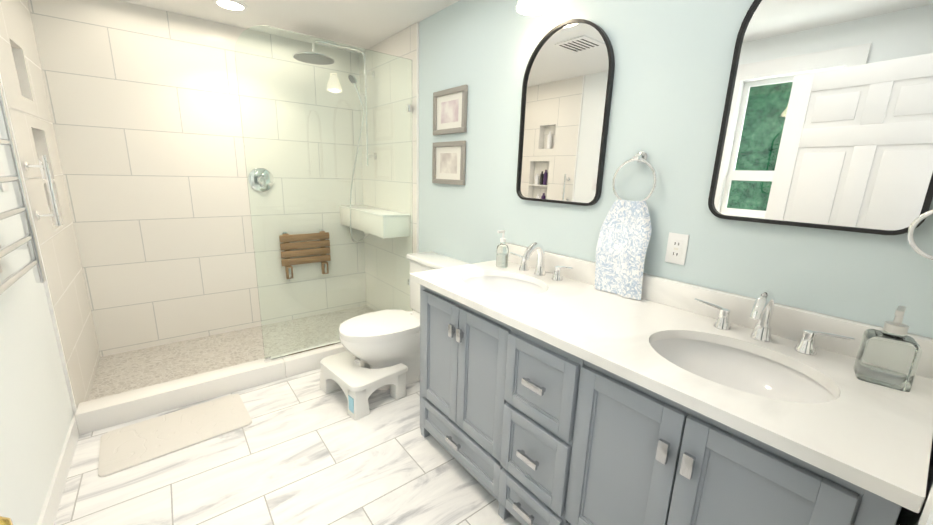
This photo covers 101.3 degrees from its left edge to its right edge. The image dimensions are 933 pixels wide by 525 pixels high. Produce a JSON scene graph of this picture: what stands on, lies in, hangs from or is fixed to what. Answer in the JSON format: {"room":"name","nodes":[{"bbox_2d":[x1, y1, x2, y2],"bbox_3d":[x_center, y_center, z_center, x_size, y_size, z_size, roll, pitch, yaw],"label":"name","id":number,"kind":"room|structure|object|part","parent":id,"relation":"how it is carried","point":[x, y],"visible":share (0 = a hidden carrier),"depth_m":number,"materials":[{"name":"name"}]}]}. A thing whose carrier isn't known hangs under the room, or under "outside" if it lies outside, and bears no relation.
{"room":"bathroom","nodes":[
{"label":"bathroom","id":0,"kind":"room"},
{"bbox_2d":[0,132,73,524],"bbox_3d":[-1.288,-0.013,0.780,0.001,2.609,2.940,-8,17,-37],"label":"wall","id":1,"kind":"structure","parent":0,"point":[36,414],"depth_m":1.62,"materials":[{"name":"white"}]},
{"bbox_2d":[0,162,8,191],"bbox_3d":[-2.004,-0.371,1.657,0.018,0.124,0.078,-8,17,-37],"label":"switch plate","id":2,"kind":"object","parent":1,"relation":"attached to","point":[4,187],"visible":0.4,"depth_m":1.65,"materials":[{"name":"white plastic"}]},
{"bbox_2d":[0,82,45,294],"bbox_3d":[-1.603,-0.437,1.198,0.106,1.215,0.700,-8,17,-37],"label":"rail","id":3,"kind":"object","parent":1,"relation":"attached to","point":[14,177],"visible":1,"depth_m":1.49,"materials":[{"name":"silver metal"}]},
{"bbox_2d":[0,75,76,414],"bbox_3d":[-2.185,-0.303,1.901,0.014,2.609,0.012,-8,17,-37],"label":"trim","id":4,"kind":"structure","parent":1,"relation":"attached to","point":[58,340],"depth_m":2.03,"materials":[{"name":"white"}]},
{"bbox_2d":[0,0,99,408],"bbox_3d":[-2.504,-0.408,2.303,0.001,2.609,1.037,-8,17,-37],"label":"wall tiles","id":5,"kind":"structure","parent":1,"relation":"attached to","point":[59,250],"depth_m":2.26,"materials":[{"name":"white tile"}]},
{"bbox_2d":[11,47,33,101],"bbox_3d":[-2.566,-1.071,2.175,0.097,0.281,0.001,-8,17,-37],"label":"wall niche","id":6,"kind":"object","parent":5,"relation":"in","point":[22,73],"visible":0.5,"depth_m":2.19,"materials":[{"name":"white tile"}]},
{"bbox_2d":[24,155,61,225],"bbox_3d":[-2.196,-0.369,1.981,0.084,0.360,0.048,-8,17,-37],"label":"grab bar","id":7,"kind":"object","parent":5,"relation":"attached to","point":[55,215],"visible":1,"depth_m":1.99,"materials":[{"name":"silver metal"}]},
{"bbox_3d":[-2.196,-0.490,1.950,0.069,0.018,0.018,-8,17,-37],"label":"post","id":8,"kind":"part","parent":7,"relation":"part of","materials":[{"name":"silver metal"}]},
{"bbox_3d":[-2.203,-0.247,2.007,0.069,0.018,0.018,-8,17,-37],"label":"post","id":9,"kind":"part","parent":7,"relation":"part of","materials":[{"name":"silver metal"}]},
{"bbox_2d":[32,130,63,223],"bbox_3d":[-2.661,-0.529,2.403,0.097,0.579,0.001,-8,17,-37],"label":"wall niche","id":10,"kind":"object","parent":5,"relation":"in","point":[39,137],"visible":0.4,"depth_m":2.38,"materials":[{"name":"white tile"}]},
{"bbox_2d":[37,415,78,524],"bbox_3d":[-1.317,1.204,1.064,0.013,0.110,2.927,-8,17,-37],"label":"baseboard","id":11,"kind":"structure","parent":1,"relation":"attached to","point":[49,511],"depth_m":1.78,"materials":[{"name":"white wood"}]},
{"bbox_2d":[28,0,260,356],"bbox_3d":[-1.959,-0.639,3.365,2.223,2.609,0.001,-8,17,-37],"label":"wall tile","id":12,"kind":"structure","parent":0,"point":[144,105],"depth_m":2.97,"materials":[{"name":"white tile"}]},
{"bbox_2d":[54,326,521,524],"bbox_3d":[-0.351,1.150,1.622,2.223,0.021,5.347,-8,17,-37],"label":"floor","id":13,"kind":"structure","parent":0,"point":[302,449],"depth_m":1.98,"materials":[{"name":"tile"}]},
{"bbox_2d":[98,394,251,476],"bbox_3d":[-1.673,0.970,2.229,0.697,0.011,0.441,-8,17,-37],"label":"bath mat","id":14,"kind":"object","parent":13,"relation":"on","point":[130,446],"visible":0.98,"depth_m":2.18,"materials":[{"name":"white fabric"}]},
{"bbox_2d":[75,344,346,434],"bbox_3d":[-1.363,0.771,2.863,2.197,0.130,0.144,-8,17,-37],"label":"curb","id":15,"kind":"object","parent":13,"relation":"on","point":[108,411],"visible":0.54,"depth_m":2.46,"materials":[{"name":"white stone"}]},
{"bbox_2d":[235,25,412,362],"bbox_3d":[-0.944,-0.434,2.886,1.225,2.230,0.030,-8,17,-37],"label":"glass","id":16,"kind":"object","parent":15,"relation":"on","point":[327,131],"visible":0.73,"depth_m":2.79,"materials":[{"name":"clear glass"}]},
{"bbox_2d":[320,350,407,419],"bbox_3d":[-0.714,0.797,2.642,0.500,0.220,0.410,14,18,43],"label":"step stool","id":17,"kind":"object","parent":13,"relation":"on","point":[354,381],"visible":0.88,"depth_m":2.51,"materials":[{"name":"white plastic"}]},
{"bbox_3d":[-0.960,0.797,2.675,0.117,0.190,0.117,-8,17,-37],"label":"leg","id":18,"kind":"part","parent":17,"relation":"part of","materials":[{"name":"white plastic"}]},
{"bbox_3d":[-0.683,0.868,2.407,0.117,0.190,0.117,-8,17,-37],"label":"leg","id":19,"kind":"part","parent":17,"relation":"part of","materials":[{"name":"white plastic"}]},
{"bbox_3d":[-0.749,0.754,2.886,0.095,0.190,0.091,-8,17,-37],"label":"leg","id":20,"kind":"part","parent":17,"relation":"part of","materials":[{"name":"white plastic"}]},
{"bbox_3d":[-0.468,0.826,2.615,0.095,0.190,0.091,-8,17,-37],"label":"leg","id":21,"kind":"part","parent":17,"relation":"part of","materials":[{"name":"white plastic"}]},
{"bbox_2d":[338,251,469,389],"bbox_3d":[-0.479,0.437,2.759,0.872,0.882,0.528,-8,17,-37],"label":"toilet","id":22,"kind":"object","parent":13,"relation":"on","point":[382,339],"visible":0.46,"depth_m":2.64,"materials":[{"name":"white ceramic"}]},
{"bbox_3d":[-0.608,0.429,2.653,0.543,0.022,0.428,-8,17,-37],"label":"lid","id":23,"kind":"part","parent":22,"relation":"part of","materials":[{"name":"white ceramic"}]},
{"bbox_3d":[-0.608,0.451,2.658,0.533,0.020,0.420,-8,17,-37],"label":"seat","id":24,"kind":"part","parent":22,"relation":"part of","materials":[{"name":"white ceramic"}]},
{"bbox_3d":[-0.522,0.660,2.782,0.780,0.435,0.416,-8,17,-37],"label":"bowl","id":25,"kind":"part","parent":22,"relation":"part of","materials":[{"name":"white ceramic"}]},
{"bbox_3d":[-0.218,0.208,2.910,0.222,0.413,0.497,-8,17,-37],"label":"tank","id":26,"kind":"part","parent":22,"relation":"part of","materials":[{"name":"white ceramic"}]},
{"bbox_3d":[-0.217,-0.011,2.855,0.239,0.038,0.528,-8,17,-37],"label":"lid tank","id":27,"kind":"part","parent":22,"relation":"part of","materials":[{"name":"white ceramic"}]},
{"bbox_2d":[410,278,917,524],"bbox_3d":[0.506,0.687,1.667,0.704,0.953,1.742,-8,17,-37],"label":"bathroom vanity","id":28,"kind":"object","parent":13,"relation":"on","point":[557,389],"depth_m":1.26,"materials":[{"name":"grey paint"}]},
{"bbox_3d":[-0.226,0.516,2.136,0.050,0.878,0.050,-8,17,-37],"label":"post","id":29,"kind":"part","parent":28,"relation":"part of","materials":[{"name":"grey paint"}]},
{"bbox_3d":[-0.241,0.979,2.244,0.050,0.075,0.050,-8,17,-37],"label":"leg","id":30,"kind":"part","parent":28,"relation":"part of","materials":[{"name":"grey paint"}]},
{"bbox_3d":[-0.200,0.452,2.039,0.005,0.500,0.009,-8,17,-37],"label":"door mould","id":31,"kind":"part","parent":28,"relation":"part of","materials":[{"name":"grey paint"}]},
{"bbox_3d":[-0.145,0.741,2.024,0.022,0.055,0.212,-8,17,-37],"label":"door rail","id":32,"kind":"part","parent":28,"relation":"part of","materials":[{"name":"grey paint"}]},
{"bbox_3d":[-0.144,0.711,2.017,0.005,0.009,0.196,-8,17,-37],"label":"door mould","id":33,"kind":"part","parent":28,"relation":"part of","materials":[{"name":"grey paint"}]},
{"bbox_3d":[-0.128,0.203,1.898,0.022,0.055,0.212,-8,17,-37],"label":"door rail","id":34,"kind":"part","parent":28,"relation":"part of","materials":[{"name":"grey paint"}]},
{"bbox_3d":[-0.132,0.471,1.964,0.010,0.502,0.216,-8,17,-37],"label":"door panel","id":35,"kind":"part","parent":28,"relation":"part of","materials":[{"name":"grey paint"}]},
{"bbox_3d":[-0.050,0.956,1.942,0.022,0.040,0.570,-8,17,-37],"label":"drawer rail","id":36,"kind":"part","parent":28,"relation":"part of","materials":[{"name":"grey paint"}]},
{"bbox_3d":[-0.049,0.933,1.936,0.005,0.009,0.554,-8,17,-37],"label":"drawer mould","id":37,"kind":"part","parent":28,"relation":"part of","materials":[{"name":"grey paint"}]},
{"bbox_3d":[-0.046,0.842,1.915,0.022,0.040,0.570,-8,17,-37],"label":"drawer rail","id":38,"kind":"part","parent":28,"relation":"part of","materials":[{"name":"grey paint"}]},
{"bbox_3d":[-0.043,0.898,1.932,0.010,0.081,0.574,-8,17,-37],"label":"drawer panel","id":39,"kind":"part","parent":28,"relation":"part of","materials":[{"name":"grey paint"}]},
{"bbox_3d":[0.002,0.516,1.789,0.005,0.500,0.009,-8,17,-37],"label":"door mould","id":40,"kind":"part","parent":28,"relation":"part of","materials":[{"name":"grey paint"}]},
{"bbox_3d":[0.057,0.806,1.774,0.022,0.055,0.212,-8,17,-37],"label":"door rail","id":41,"kind":"part","parent":28,"relation":"part of","materials":[{"name":"grey paint"}]},
{"bbox_3d":[0.058,0.776,1.767,0.005,0.009,0.196,-8,17,-37],"label":"door mould","id":42,"kind":"part","parent":28,"relation":"part of","materials":[{"name":"grey paint"}]},
{"bbox_3d":[0.070,0.536,1.715,0.010,0.502,0.216,-8,17,-37],"label":"door panel","id":43,"kind":"part","parent":28,"relation":"part of","materials":[{"name":"grey paint"}]},
{"bbox_3d":[0.074,0.268,1.648,0.022,0.055,0.212,-8,17,-37],"label":"door rail","id":44,"kind":"part","parent":28,"relation":"part of","materials":[{"name":"grey paint"}]},
{"bbox_3d":[0.187,0.732,1.571,0.005,0.202,0.009,-8,17,-37],"label":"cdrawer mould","id":45,"kind":"part","parent":28,"relation":"part of","materials":[{"name":"grey paint"}]},
{"bbox_3d":[0.196,0.427,1.500,0.005,0.202,0.009,-8,17,-37],"label":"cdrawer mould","id":46,"kind":"part","parent":28,"relation":"part of","materials":[{"name":"grey paint"}]},
{"bbox_3d":[0.251,1.052,1.560,0.034,0.045,0.230,-8,17,-37],"label":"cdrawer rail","id":47,"kind":"part","parent":28,"relation":"part of","materials":[{"name":"grey paint"}]},
{"bbox_3d":[0.257,0.996,1.551,0.022,0.074,0.234,-8,17,-37],"label":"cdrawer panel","id":48,"kind":"part","parent":28,"relation":"part of","materials":[{"name":"grey paint"}]},
{"bbox_3d":[0.256,0.872,1.518,0.034,0.045,0.230,-8,17,-37],"label":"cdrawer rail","id":49,"kind":"part","parent":28,"relation":"part of","materials":[{"name":"grey paint"}]},
{"bbox_3d":[0.254,0.940,1.534,0.034,0.045,0.230,-8,17,-37],"label":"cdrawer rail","id":50,"kind":"part","parent":28,"relation":"part of","materials":[{"name":"grey paint"}]},
{"bbox_3d":[0.252,0.848,1.508,0.005,0.009,0.214,-8,17,-37],"label":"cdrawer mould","id":51,"kind":"part","parent":28,"relation":"part of","materials":[{"name":"grey paint"}]},
{"bbox_3d":[0.265,0.752,1.494,0.022,0.204,0.234,-8,17,-37],"label":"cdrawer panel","id":52,"kind":"part","parent":28,"relation":"part of","materials":[{"name":"grey paint"}]},
{"bbox_3d":[0.266,0.568,1.447,0.034,0.045,0.230,-8,17,-37],"label":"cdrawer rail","id":53,"kind":"part","parent":28,"relation":"part of","materials":[{"name":"grey paint"}]},
{"bbox_3d":[0.264,0.634,1.462,0.034,0.045,0.230,-8,17,-37],"label":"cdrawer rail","id":54,"kind":"part","parent":28,"relation":"part of","materials":[{"name":"grey paint"}]},
{"bbox_3d":[0.262,0.543,1.437,0.005,0.009,0.214,-8,17,-37],"label":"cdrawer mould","id":55,"kind":"part","parent":28,"relation":"part of","materials":[{"name":"grey paint"}]},
{"bbox_3d":[0.275,0.448,1.423,0.022,0.204,0.234,-8,17,-37],"label":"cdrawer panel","id":56,"kind":"part","parent":28,"relation":"part of","materials":[{"name":"grey paint"}]},
{"bbox_3d":[0.268,0.355,1.393,0.005,0.009,0.214,-8,17,-37],"label":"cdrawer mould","id":57,"kind":"part","parent":28,"relation":"part of","materials":[{"name":"grey paint"}]},
{"bbox_3d":[0.274,0.329,1.391,0.034,0.045,0.230,-8,17,-37],"label":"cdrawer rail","id":58,"kind":"part","parent":28,"relation":"part of","materials":[{"name":"grey paint"}]},
{"bbox_3d":[0.272,0.675,1.480,0.014,0.858,0.338,-8,17,-37],"label":"frame","id":59,"kind":"part","parent":28,"relation":"part of","materials":[{"name":"grey paint"}]},
{"bbox_3d":[0.324,0.776,1.401,0.005,0.202,0.009,-8,17,-37],"label":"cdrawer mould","id":60,"kind":"part","parent":28,"relation":"part of","materials":[{"name":"grey paint"}]},
{"bbox_3d":[0.334,0.471,1.330,0.005,0.202,0.009,-8,17,-37],"label":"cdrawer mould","id":61,"kind":"part","parent":28,"relation":"part of","materials":[{"name":"grey paint"}]},
{"bbox_3d":[0.465,0.937,1.269,0.022,0.055,0.212,-8,17,-37],"label":"door rail","id":62,"kind":"part","parent":28,"relation":"part of","materials":[{"name":"grey paint"}]},
{"bbox_3d":[0.466,0.907,1.262,0.005,0.009,0.196,-8,17,-37],"label":"door mould","id":63,"kind":"part","parent":28,"relation":"part of","materials":[{"name":"grey paint"}]},
{"bbox_3d":[0.410,0.648,1.284,0.005,0.500,0.009,-8,17,-37],"label":"door mould","id":64,"kind":"part","parent":28,"relation":"part of","materials":[{"name":"grey paint"}]},
{"bbox_3d":[0.479,0.667,1.210,0.010,0.502,0.216,-8,17,-37],"label":"door panel","id":65,"kind":"part","parent":28,"relation":"part of","materials":[{"name":"grey paint"}]},
{"bbox_3d":[0.481,0.429,1.150,0.005,0.009,0.196,-8,17,-37],"label":"door mould","id":66,"kind":"part","parent":28,"relation":"part of","materials":[{"name":"grey paint"}]},
{"bbox_3d":[0.482,0.399,1.143,0.022,0.055,0.212,-8,17,-37],"label":"door rail","id":67,"kind":"part","parent":28,"relation":"part of","materials":[{"name":"grey paint"}]},
{"bbox_3d":[0.537,0.688,1.128,0.005,0.500,0.009,-8,17,-37],"label":"door mould","id":68,"kind":"part","parent":28,"relation":"part of","materials":[{"name":"grey paint"}]},
{"bbox_2d":[410,260,932,512],"bbox_3d":[0.523,0.207,1.553,0.704,0.033,1.772,-8,17,-37],"label":"countertop","id":69,"kind":"structure","parent":28,"relation":"on","point":[881,436],"depth_m":1.04,"materials":[{"name":"white stone"}]},
{"bbox_2d":[496,230,508,267],"bbox_3d":[0.204,-0.079,2.190,0.078,0.213,0.070,-8,17,-37],"label":"soap dispenser","id":70,"kind":"object","parent":69,"relation":"on","point":[502,252],"visible":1,"depth_m":2.17,"materials":[{"name":"clear glass"}]},
{"bbox_2d":[496,242,508,267],"bbox_3d":[0.206,-0.047,2.200,0.070,0.146,0.070,-8,17,-37],"label":"bottle","id":71,"kind":"object","parent":70,"relation":"attached to","point":[502,252],"depth_m":2.17,"materials":[{"name":"clear glass"}]},
{"bbox_2d":[458,270,553,297],"bbox_3d":[0.183,0.194,1.939,0.410,0.162,0.496,-8,17,-37],"label":"sink","id":72,"kind":"object","parent":69,"relation":"in","point":[498,282],"depth_m":2.12,"materials":[{"name":"white ceramic"}]},
{"bbox_2d":[510,242,577,281],"bbox_3d":[0.357,-0.017,2.018,0.167,0.182,0.438,-8,17,-37],"label":"faucet","id":73,"kind":"object","parent":69,"relation":"on","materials":[{"name":"silver metal"}]},
{"bbox_2d":[642,330,837,413],"bbox_3d":[0.799,0.392,1.176,0.410,0.162,0.496,-8,17,-37],"label":"sink","id":74,"kind":"object","parent":69,"relation":"in","point":[797,387],"depth_m":1.28,"materials":[{"name":"white ceramic"}]},
{"bbox_2d":[690,290,857,357],"bbox_3d":[0.971,0.180,1.260,0.167,0.182,0.438,-8,17,-37],"label":"faucet","id":75,"kind":"object","parent":69,"relation":"on","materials":[{"name":"silver metal"}]},
{"bbox_2d":[854,306,921,391],"bbox_3d":[1.150,0.221,1.035,0.100,0.213,0.110,12,17,38],"label":"soap dispenser","id":76,"kind":"object","parent":69,"relation":"on","point":[889,355],"visible":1,"depth_m":1.01,"materials":[{"name":"clear glass"}]},
{"bbox_3d":[0.612,0.712,1.035,0.005,0.500,0.009,-8,17,-37],"label":"door mould","id":77,"kind":"part","parent":28,"relation":"part of","materials":[{"name":"grey paint"}]},
{"bbox_3d":[0.680,0.732,0.960,0.010,0.502,0.216,-8,17,-37],"label":"door panel","id":78,"kind":"part","parent":28,"relation":"part of","materials":[{"name":"grey paint"}]},
{"bbox_3d":[0.683,0.494,0.901,0.005,0.009,0.196,-8,17,-37],"label":"door mould","id":79,"kind":"part","parent":28,"relation":"part of","materials":[{"name":"grey paint"}]},
{"bbox_3d":[0.684,0.464,0.894,0.022,0.055,0.212,-8,17,-37],"label":"door rail","id":80,"kind":"part","parent":28,"relation":"part of","materials":[{"name":"grey paint"}]},
{"bbox_3d":[0.739,0.753,0.878,0.005,0.500,0.009,-8,17,-37],"label":"door mould","id":81,"kind":"part","parent":28,"relation":"part of","materials":[{"name":"grey paint"}]},
{"bbox_3d":[0.814,0.850,0.849,0.050,0.878,0.050,-8,17,-37],"label":"post","id":82,"kind":"part","parent":28,"relation":"part of","materials":[{"name":"grey paint"}]},
{"bbox_2d":[119,0,458,48],"bbox_3d":[-0.271,-1.380,1.030,2.223,0.001,5.347,-8,17,-37],"label":"ceiling","id":83,"kind":"structure","parent":0,"point":[366,24],"depth_m":2.82,"materials":[{"name":"white paint"}]},
{"bbox_2d":[212,0,247,11],"bbox_3d":[-1.658,-1.808,2.687,0.216,0.006,0.216,-8,17,-37],"label":"recessed light","id":84,"kind":"object","parent":83,"relation":"in","point":[233,5],"visible":0.96,"depth_m":2.69,"materials":[{"name":"white"}]},
{"bbox_2d":[419,0,932,524],"bbox_3d":[0.481,-0.267,2.103,0.001,2.609,2.876,-8,17,-37],"label":"wall","id":85,"kind":"structure","parent":0,"point":[673,60],"depth_m":1.64,"materials":[{"name":"blue paint"}]},
{"bbox_2d":[368,22,416,310],"bbox_3d":[-0.754,-0.659,3.612,0.001,2.609,1.101,-8,17,-37],"label":"wall tiles","id":86,"kind":"structure","parent":85,"relation":"attached to","point":[402,43],"depth_m":3.12,"materials":[{"name":"white tile"}]},
{"bbox_2d":[417,22,418,252],"bbox_3d":[-0.407,-0.549,3.191,0.014,2.609,0.012,-8,17,-37],"label":"trim","id":87,"kind":"structure","parent":85,"relation":"attached to","point":[417,137],"depth_m":3.08,"materials":[{"name":"white"}]},
{"bbox_2d":[432,140,465,184],"bbox_3d":[-0.134,-0.725,2.789,0.024,0.300,0.390,-8,17,-37],"label":"picture frame","id":88,"kind":"object","parent":85,"relation":"attached to","point":[449,162],"visible":0.96,"depth_m":2.77,"materials":[{"name":"grey wood"}]},
{"bbox_2d":[440,153,456,173],"bbox_3d":[-0.133,-0.725,2.790,0.002,0.144,0.210,-8,17,-37],"label":"art","id":89,"kind":"object","parent":88,"relation":"attached to","point":[448,161],"depth_m":2.79},
{"bbox_2d":[433,84,467,134],"bbox_3d":[-0.123,-1.068,2.709,0.024,0.300,0.390,-8,17,-37],"label":"picture frame","id":90,"kind":"object","parent":85,"relation":"attached to","point":[450,111],"visible":0.98,"depth_m":2.69,"materials":[{"name":"grey wood"}]},
{"bbox_2d":[441,99,458,123],"bbox_3d":[-0.122,-1.068,2.710,0.002,0.144,0.210,-8,17,-37],"label":"art","id":91,"kind":"object","parent":90,"relation":"attached to","point":[449,107],"depth_m":2.70},
{"bbox_2d":[516,0,548,15],"bbox_3d":[0.392,-1.338,1.830,0.219,0.203,0.288,-8,17,-37],"label":"lamp","id":92,"kind":"object","parent":85,"relation":"attached to","point":[532,7],"visible":1,"depth_m":1.93,"materials":[{"name":"white glass"}]},
{"bbox_2d":[516,19,614,205],"bbox_3d":[0.486,-0.754,1.976,0.028,0.880,0.550,-8,17,-37],"label":"mirror","id":93,"kind":"object","parent":85,"relation":"attached to","point":[567,87],"visible":1,"depth_m":1.94,"materials":[{"name":"black mirror"}]},
{"bbox_2d":[594,150,656,299],"bbox_3d":[0.722,-0.174,1.716,0.109,0.640,0.246,-8,17,-37],"label":"towel ring","id":94,"kind":"object","parent":85,"relation":"attached to","point":[623,239],"visible":0.96,"depth_m":1.70,"materials":[{"name":"white fabric"}]},
{"bbox_2d":[594,200,651,299],"bbox_3d":[0.706,-0.066,1.731,0.078,0.422,0.246,-8,17,-37],"label":"towel","id":95,"kind":"object","parent":94,"relation":"hanging from","point":[625,232],"depth_m":1.71,"materials":[{"name":"fabric"}]},
{"bbox_2d":[665,232,688,264],"bbox_3d":[0.884,-0.058,1.610,0.010,0.128,0.080,-8,17,-37],"label":"electrical outlet plate","id":96,"kind":"object","parent":85,"relation":"attached to","point":[677,245],"visible":1,"depth_m":1.61,"materials":[{"name":"white plastic"}]},
{"bbox_2d":[506,242,932,377],"bbox_3d":[0.786,0.101,1.738,0.040,0.106,1.772,-8,17,-37],"label":"backsplash","id":97,"kind":"structure","parent":85,"relation":"attached to","point":[670,292],"depth_m":1.43,"materials":[{"name":"white stone"}]},
{"bbox_2d":[708,0,932,234],"bbox_3d":[1.123,-0.551,1.187,0.028,0.880,0.550,-8,17,-37],"label":"mirror","id":98,"kind":"object","parent":85,"relation":"attached to","point":[827,120],"visible":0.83,"depth_m":1.19,"materials":[{"name":"black mirror"}]},
{"bbox_2d":[907,209,932,260],"bbox_3d":[1.300,-0.094,1.022,0.058,0.188,0.153,-8,17,-37],"label":"towel ring","id":99,"kind":"object","parent":85,"relation":"attached to","point":[910,235],"visible":0.96,"depth_m":1.06,"materials":[{"name":"silver metal"}]},
{"bbox_2d":[896,437,932,524],"bbox_3d":[0.493,0.148,0.334,2.223,2.609,0.001,-8,17,-37],"label":"wall","id":100,"kind":"structure","parent":0,"point":[907,516],"depth_m":0.87,"materials":[{"name":"black"}]},
{"bbox_2d":[918,485,932,524],"bbox_3d":[0.683,0.228,0.520,0.090,2.380,0.018,-8,17,-37],"label":"door frame","id":101,"kind":"structure","parent":100,"relation":"attached to","point":[926,517],"depth_m":0.55,"materials":[{"name":"white wood"}]},
{"label":"wall niche","id":102,"kind":"object","parent":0,"visible":0},
{"bbox_2d":[38,160,53,224],"bbox_3d":[-2.556,-0.674,2.239,0.093,0.942,0.317,-8,17,-37],"label":"niche shelf","id":103,"kind":"object","parent":102,"relation":"on","point":[42,172],"visible":0.08,"depth_m":2.33,"materials":[{"name":"white stone"}]},
{"bbox_2d":[38,160,44,179],"bbox_3d":[-2.603,-0.574,2.313,0.052,0.140,0.052,-8,17,-37],"label":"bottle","id":104,"kind":"object","parent":103,"relation":"on","point":[42,173],"depth_m":2.33,"materials":[{"name":"white plastic"}]},
{"bbox_3d":[-0.511,0.309,0.243,0.166,2.250,0.938,-8,17,-37],"label":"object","id":105,"kind":"object","parent":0,"visible":0},
{"bbox_2d":[0,516,12,524],"bbox_3d":[-0.771,0.446,0.600,0.068,0.068,0.080,14,18,41],"label":"backplate","id":106,"kind":"object","parent":105,"relation":"attached to","point":[5,521],"visible":1,"depth_m":0.62,"materials":[{"name":"gold metal"}]}
]}

